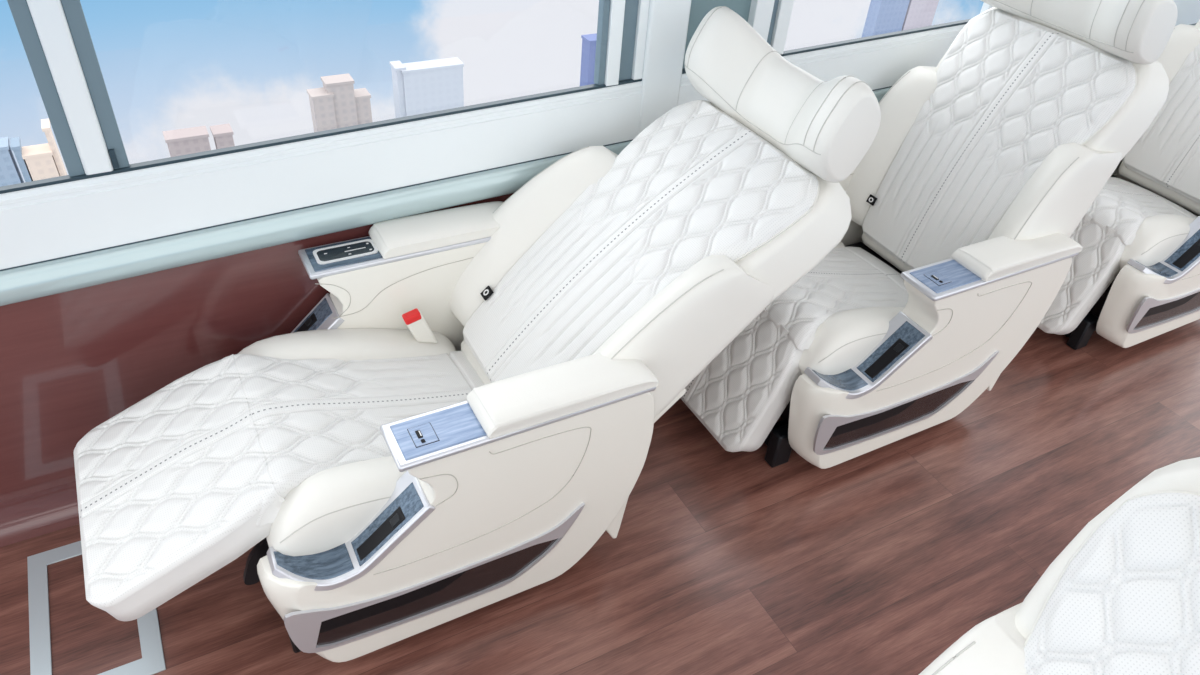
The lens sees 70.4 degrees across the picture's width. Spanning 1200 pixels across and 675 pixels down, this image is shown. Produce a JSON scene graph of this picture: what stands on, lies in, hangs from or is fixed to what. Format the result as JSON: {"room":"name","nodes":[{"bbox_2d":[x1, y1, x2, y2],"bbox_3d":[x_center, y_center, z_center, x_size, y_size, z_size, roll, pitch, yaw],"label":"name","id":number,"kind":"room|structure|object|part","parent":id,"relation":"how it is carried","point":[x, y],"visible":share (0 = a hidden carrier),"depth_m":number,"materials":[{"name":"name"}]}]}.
{"room":"vehicle interior","nodes":[
{"label":"vehicle interior","id":0,"kind":"room"},
{"bbox_2d":[0,193,513,501],"bbox_3d":[0.639,-0.470,2.750,6.800,0.811,0.080,-16,43,-24],"label":"wall","id":1,"kind":"structure","parent":0,"point":[72,361],"depth_m":1.93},
{"bbox_2d":[0,481,79,546],"bbox_3d":[0.648,-0.141,2.930,6.800,0.075,0.075,-16,43,-24],"label":"baseboard","id":2,"kind":"structure","parent":1,"relation":"attached to","point":[35,514],"depth_m":2.00,"materials":[{"name":"brown wood"}]},
{"bbox_2d":[7,0,649,176],"bbox_3d":[-1.070,-0.710,1.305,2.735,1.176,0.040,-16,43,-24],"label":"window","id":3,"kind":"structure","parent":1,"relation":"in","point":[55,36],"depth_m":1.60,"materials":[{"name":"white metal"}]},
{"bbox_3d":[0.059,-1.062,1.798,0.036,1.082,0.040,-16,43,-24],"label":"frame","id":4,"kind":"part","parent":3,"relation":"part of","materials":[{"name":"white"}]},
{"bbox_3d":[0.124,-1.082,1.829,0.025,1.080,0.038,-16,43,-24],"label":"frame","id":5,"kind":"part","parent":3,"relation":"part of","materials":[{"name":"white"}]},
{"bbox_2d":[0,19,970,193],"bbox_3d":[0.688,-0.837,2.421,6.800,0.204,0.017,-16,43,-24],"label":"trim","id":6,"kind":"structure","parent":1,"relation":"attached to","point":[211,153],"depth_m":1.89,"materials":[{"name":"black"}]},
{"bbox_2d":[0,23,1196,305],"bbox_3d":[0.685,-0.671,2.529,6.800,0.275,0.034,-16,43,-24],"label":"trim","id":7,"kind":"structure","parent":1,"relation":"attached to","point":[48,278],"depth_m":1.88,"materials":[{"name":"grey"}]},
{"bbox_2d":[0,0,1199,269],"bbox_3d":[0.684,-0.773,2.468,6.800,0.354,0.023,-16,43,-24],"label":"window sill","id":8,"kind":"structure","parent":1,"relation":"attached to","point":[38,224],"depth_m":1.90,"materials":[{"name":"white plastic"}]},
{"bbox_2d":[638,0,691,133],"bbox_3d":[0.182,-1.130,1.847,0.116,1.500,0.082,-16,43,-24],"label":"trim","id":9,"kind":"structure","parent":1,"relation":"attached to","point":[668,20],"depth_m":2.14,"materials":[{"name":"white"}]},
{"bbox_2d":[683,0,750,67],"bbox_3d":[0.314,-1.180,1.925,0.204,1.500,0.065,-16,43,-24],"label":"trim","id":10,"kind":"structure","parent":1,"relation":"attached to","point":[699,9],"depth_m":2.16,"materials":[{"name":"teal"}]},
{"bbox_2d":[748,0,992,54],"bbox_3d":[1.272,-1.400,2.360,1.945,1.084,0.046,-16,43,-24],"label":"window","id":11,"kind":"structure","parent":1,"relation":"in","point":[770,19],"depth_m":2.24,"materials":[{"name":"white metal"}]},
{"bbox_3d":[0.443,-1.173,1.970,0.057,1.070,0.046,-16,43,-24],"label":"frame","id":12,"kind":"part","parent":11,"relation":"part of","materials":[{"name":"white"}]},
{"bbox_3d":[0.511,-1.196,2.005,0.042,1.067,0.038,-16,43,-24],"label":"frame","id":13,"kind":"part","parent":11,"relation":"part of","materials":[{"name":"white"}]},
{"bbox_2d":[0,319,1199,674],"bbox_3d":[1.334,0.746,1.989,6.800,0.050,3.150,-16,43,-24],"label":"floor","id":14,"kind":"structure","parent":0,"point":[720,561],"depth_m":2.10,"materials":[{"name":"red wood"}]},
{"bbox_2d":[27,541,165,674],"bbox_3d":[-1.110,0.598,1.862,0.242,0.004,0.427,-16,43,-24],"label":"trim","id":15,"kind":"structure","parent":14,"relation":"on","point":[152,661],"depth_m":1.83,"materials":[{"name":"silver metal"}]},
{"bbox_2d":[74,6,880,661],"bbox_3d":[-0.271,-0.022,1.850,1.649,1.103,0.745,-16,43,-24],"label":"seat","id":16,"kind":"object","parent":14,"relation":"on","point":[475,396],"visible":1,"depth_m":1.76,"materials":[{"name":"white leather"}]},
{"bbox_3d":[-0.757,0.013,2.002,0.295,0.145,0.110,-16,43,-24],"label":"console trim","id":17,"kind":"part","parent":16,"relation":"part of","materials":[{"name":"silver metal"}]},
{"bbox_3d":[-0.584,-0.197,1.952,0.139,0.004,0.062,-16,43,-24],"label":"control frame","id":18,"kind":"part","parent":16,"relation":"part of","materials":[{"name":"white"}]},
{"bbox_3d":[-0.463,0.370,1.586,0.295,0.145,0.110,-16,43,-24],"label":"console trim","id":19,"kind":"part","parent":16,"relation":"part of","materials":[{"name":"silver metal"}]},
{"bbox_2d":[221,351,484,526],"bbox_3d":[-0.483,0.170,1.865,0.612,0.206,0.463,-16,43,-24],"label":"seat cushion","id":20,"kind":"object","parent":16,"relation":"on","point":[297,426],"depth_m":1.75,"materials":[{"name":"leather"}]},
{"bbox_3d":[-0.439,-0.228,2.024,0.521,0.014,0.116,-16,43,-24],"label":"armrest trim","id":21,"kind":"part","parent":16,"relation":"part of","materials":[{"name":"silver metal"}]},
{"bbox_2d":[408,423,438,446],"bbox_3d":[-0.315,0.174,1.516,0.042,0.004,0.050,-16,43,-24],"label":"socket","id":22,"kind":"object","parent":16,"relation":"attached to","point":[419,434],"depth_m":1.51,"materials":[{"name":"blue plastic"}]},
{"bbox_3d":[-0.315,0.500,1.740,0.623,0.187,0.015,-16,43,-24],"label":"insert frame","id":23,"kind":"part","parent":16,"relation":"part of","materials":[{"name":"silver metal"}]},
{"bbox_3d":[-0.323,0.519,1.757,0.528,0.115,0.011,-16,43,-24],"label":"insert panel","id":24,"kind":"part","parent":16,"relation":"part of","materials":[{"name":"brown wood"}]},
{"bbox_3d":[-0.143,0.132,1.603,0.521,0.014,0.116,-16,43,-24],"label":"armrest trim","id":25,"kind":"part","parent":16,"relation":"part of","materials":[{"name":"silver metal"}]},
{"bbox_3d":[0.046,-0.181,1.938,0.832,0.118,0.528,-45,48,6],"label":"panel","id":26,"kind":"part","parent":16,"relation":"part of","materials":[{"name":"leather"}]},
{"bbox_3d":[0.082,-0.147,1.993,0.898,0.183,0.593,-45,48,6],"label":"backrest","id":27,"kind":"part","parent":16,"relation":"part of","materials":[{"name":"white leather"}]},
{"bbox_2d":[681,0,1177,468],"bbox_3d":[0.776,-0.356,2.302,1.162,1.207,0.745,-16,43,-24],"label":"seat","id":28,"kind":"object","parent":14,"relation":"on","point":[973,185],"visible":0.74,"depth_m":2.21,"materials":[{"name":"white leather"}]},
{"bbox_3d":[0.749,0.208,2.505,0.620,0.070,0.050,-16,43,-24],"label":"floor rail","id":29,"kind":"part","parent":28,"relation":"part of","materials":[{"name":"black metal"}]},
{"bbox_3d":[0.675,0.018,2.551,0.500,0.180,0.470,-16,43,-24],"label":"frame","id":30,"kind":"part","parent":28,"relation":"part of","materials":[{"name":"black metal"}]},
{"bbox_2d":[760,247,907,350],"bbox_3d":[0.641,-0.146,2.388,0.612,0.206,0.463,-16,43,-24],"label":"seat cushion","id":31,"kind":"object","parent":28,"relation":"on","point":[849,286],"depth_m":2.23,"materials":[{"name":"leather"}]},
{"bbox_3d":[0.661,0.054,2.108,0.295,0.145,0.110,-16,43,-24],"label":"console trim","id":32,"kind":"part","parent":28,"relation":"part of","materials":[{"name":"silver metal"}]},
{"bbox_3d":[0.913,-0.064,2.649,0.080,0.260,0.480,-16,43,-24],"label":"frame","id":33,"kind":"part","parent":28,"relation":"part of","materials":[{"name":"black metal"}]},
{"bbox_3d":[0.802,0.203,2.280,0.528,0.115,0.011,-16,43,-24],"label":"insert panel","id":34,"kind":"part","parent":28,"relation":"part of","materials":[{"name":"brown wood"}]},
{"bbox_3d":[0.809,0.184,2.263,0.623,0.187,0.015,-16,43,-24],"label":"insert frame","id":35,"kind":"part","parent":28,"relation":"part of","materials":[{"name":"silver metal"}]},
{"bbox_2d":[924,271,950,284],"bbox_3d":[0.810,-0.142,2.039,0.042,0.004,0.050,-16,43,-24],"label":"socket","id":36,"kind":"object","parent":28,"relation":"attached to","point":[931,277],"depth_m":2.04,"materials":[{"name":"blue plastic"}]},
{"bbox_3d":[0.982,-0.184,2.126,0.521,0.014,0.116,-16,43,-24],"label":"armrest trim","id":37,"kind":"part","parent":28,"relation":"part of","materials":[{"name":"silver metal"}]},
{"bbox_3d":[1.042,-0.508,2.360,0.118,0.715,0.528,4,33,-37],"label":"panel","id":38,"kind":"part","parent":28,"relation":"part of","materials":[{"name":"leather"}]},
{"bbox_3d":[1.100,-0.502,2.406,0.183,0.772,0.593,4,33,-37],"label":"backrest","id":39,"kind":"part","parent":28,"relation":"part of","materials":[{"name":"white leather"}]},
{"bbox_2d":[919,457,1199,674],"bbox_3d":[0.367,0.746,0.861,1.093,1.217,0.698,-16,43,-24],"label":"seat","id":40,"kind":"object","parent":14,"relation":"on","point":[1122,597],"visible":1,"depth_m":0.96,"materials":[{"name":"white leather"}]},
{"bbox_3d":[0.666,0.587,0.971,0.183,0.772,0.593,0,35,-35],"label":"backrest","id":41,"kind":"part","parent":40,"relation":"part of","materials":[{"name":"white leather"}]},
{"bbox_3d":[0.607,0.583,0.926,0.118,0.715,0.528,0,35,-35],"label":"panel","id":42,"kind":"part","parent":40,"relation":"part of","materials":[{"name":"leather"}]},
{"bbox_2d":[1038,19,1199,349],"bbox_3d":[1.901,-0.671,2.825,1.162,1.207,0.745,-16,43,-24],"label":"seat","id":43,"kind":"object","parent":14,"relation":"on","point":[1134,279],"visible":0.58,"depth_m":2.74,"materials":[{"name":"white leather"}]},
{"bbox_3d":[1.800,-0.298,3.074,0.500,0.180,0.470,-16,43,-24],"label":"frame","id":44,"kind":"part","parent":43,"relation":"part of","materials":[{"name":"black metal"}]},
{"bbox_2d":[1082,177,1196,245],"bbox_3d":[1.766,-0.461,2.910,0.612,0.206,0.463,-16,43,-24],"label":"seat cushion","id":45,"kind":"object","parent":43,"relation":"on","point":[1124,213],"depth_m":2.72,"materials":[{"name":"leather"}]},
{"bbox_3d":[2.225,-0.818,2.929,0.183,0.772,0.593,4,33,-37],"label":"backrest","id":46,"kind":"part","parent":43,"relation":"part of","materials":[{"name":"white leather"}]},
{"bbox_3d":[2.167,-0.824,2.882,0.118,0.715,0.528,4,33,-37],"label":"panel","id":47,"kind":"part","parent":43,"relation":"part of","materials":[{"name":"leather"}]},
{"bbox_3d":[1.935,-0.132,2.785,0.623,0.187,0.015,-16,43,-24],"label":"insert frame","id":48,"kind":"part","parent":43,"relation":"part of","materials":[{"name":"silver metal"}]},
{"bbox_3d":[1.786,-0.262,2.631,0.295,0.145,0.110,-16,43,-24],"label":"console trim","id":49,"kind":"part","parent":43,"relation":"part of","materials":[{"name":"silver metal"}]},
{"bbox_3d":[1.927,-0.113,2.802,0.528,0.115,0.011,-16,43,-24],"label":"insert panel","id":50,"kind":"part","parent":43,"relation":"part of","materials":[{"name":"brown wood"}]},
{"label":"outside","id":51,"kind":"structure","parent":0,"visible":0},
{"bbox_3d":[0.520,-11.095,90.148,200.000,1.000,43.000,-16,43,-24],"label":"ground","id":52,"kind":"structure","parent":51,"visible":0},
{"bbox_2d":[0,137,23,186],"bbox_3d":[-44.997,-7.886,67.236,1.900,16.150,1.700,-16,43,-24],"label":"tower block","id":53,"kind":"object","parent":52,"relation":"on","point":[10,174],"visible":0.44,"depth_m":62.99,"materials":[{"name":"blue"}]},
{"bbox_2d":[10,137,32,181],"bbox_3d":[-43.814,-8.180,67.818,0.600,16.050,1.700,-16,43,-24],"label":"tower block","id":54,"kind":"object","parent":52,"relation":"on","point":[15,142],"visible":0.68,"depth_m":63.11,"materials":[{"name":"blue"}]},
{"bbox_2d":[22,119,66,180],"bbox_3d":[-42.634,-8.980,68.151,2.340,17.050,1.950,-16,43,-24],"label":"tower block","id":55,"kind":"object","parent":52,"relation":"on","point":[43,161],"visible":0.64,"depth_m":63.88,"materials":[{"name":"beige concrete"}]},
{"bbox_2d":[162,124,234,156],"bbox_3d":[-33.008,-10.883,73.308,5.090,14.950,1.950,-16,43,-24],"label":"tower block","id":56,"kind":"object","parent":52,"relation":"on","point":[184,141],"visible":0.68,"depth_m":68.41,"materials":[{"name":"grey concrete"}]},
{"bbox_2d":[306,73,371,131],"bbox_3d":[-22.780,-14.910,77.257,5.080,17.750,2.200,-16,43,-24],"label":"tower block","id":57,"kind":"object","parent":52,"relation":"on","point":[337,104],"visible":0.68,"depth_m":72.28,"materials":[{"name":"grey concrete"}]},
{"bbox_2d":[389,57,463,117],"bbox_3d":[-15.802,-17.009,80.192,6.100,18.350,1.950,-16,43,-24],"label":"tower block","id":58,"kind":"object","parent":52,"relation":"on","point":[421,87],"visible":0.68,"depth_m":75.10,"materials":[{"name":"grey concrete"}]},
{"bbox_2d":[580,33,596,85],"bbox_3d":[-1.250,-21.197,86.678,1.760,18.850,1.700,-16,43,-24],"label":"tower block","id":59,"kind":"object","parent":52,"relation":"on","point":[589,40],"visible":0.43,"depth_m":81.56,"materials":[{"name":"blue"}]},
{"bbox_2d":[861,0,909,37],"bbox_3d":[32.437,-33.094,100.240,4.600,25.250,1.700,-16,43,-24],"label":"tower block","id":60,"kind":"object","parent":52,"relation":"on","point":[883,16],"visible":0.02,"depth_m":96.57,"materials":[{"name":"blue"}]},
{"bbox_2d":[901,0,938,30],"bbox_3d":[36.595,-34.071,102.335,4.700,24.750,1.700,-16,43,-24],"label":"tower block","id":61,"kind":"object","parent":52,"relation":"on","point":[920,13],"visible":0.02,"depth_m":98.59,"materials":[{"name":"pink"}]}
]}

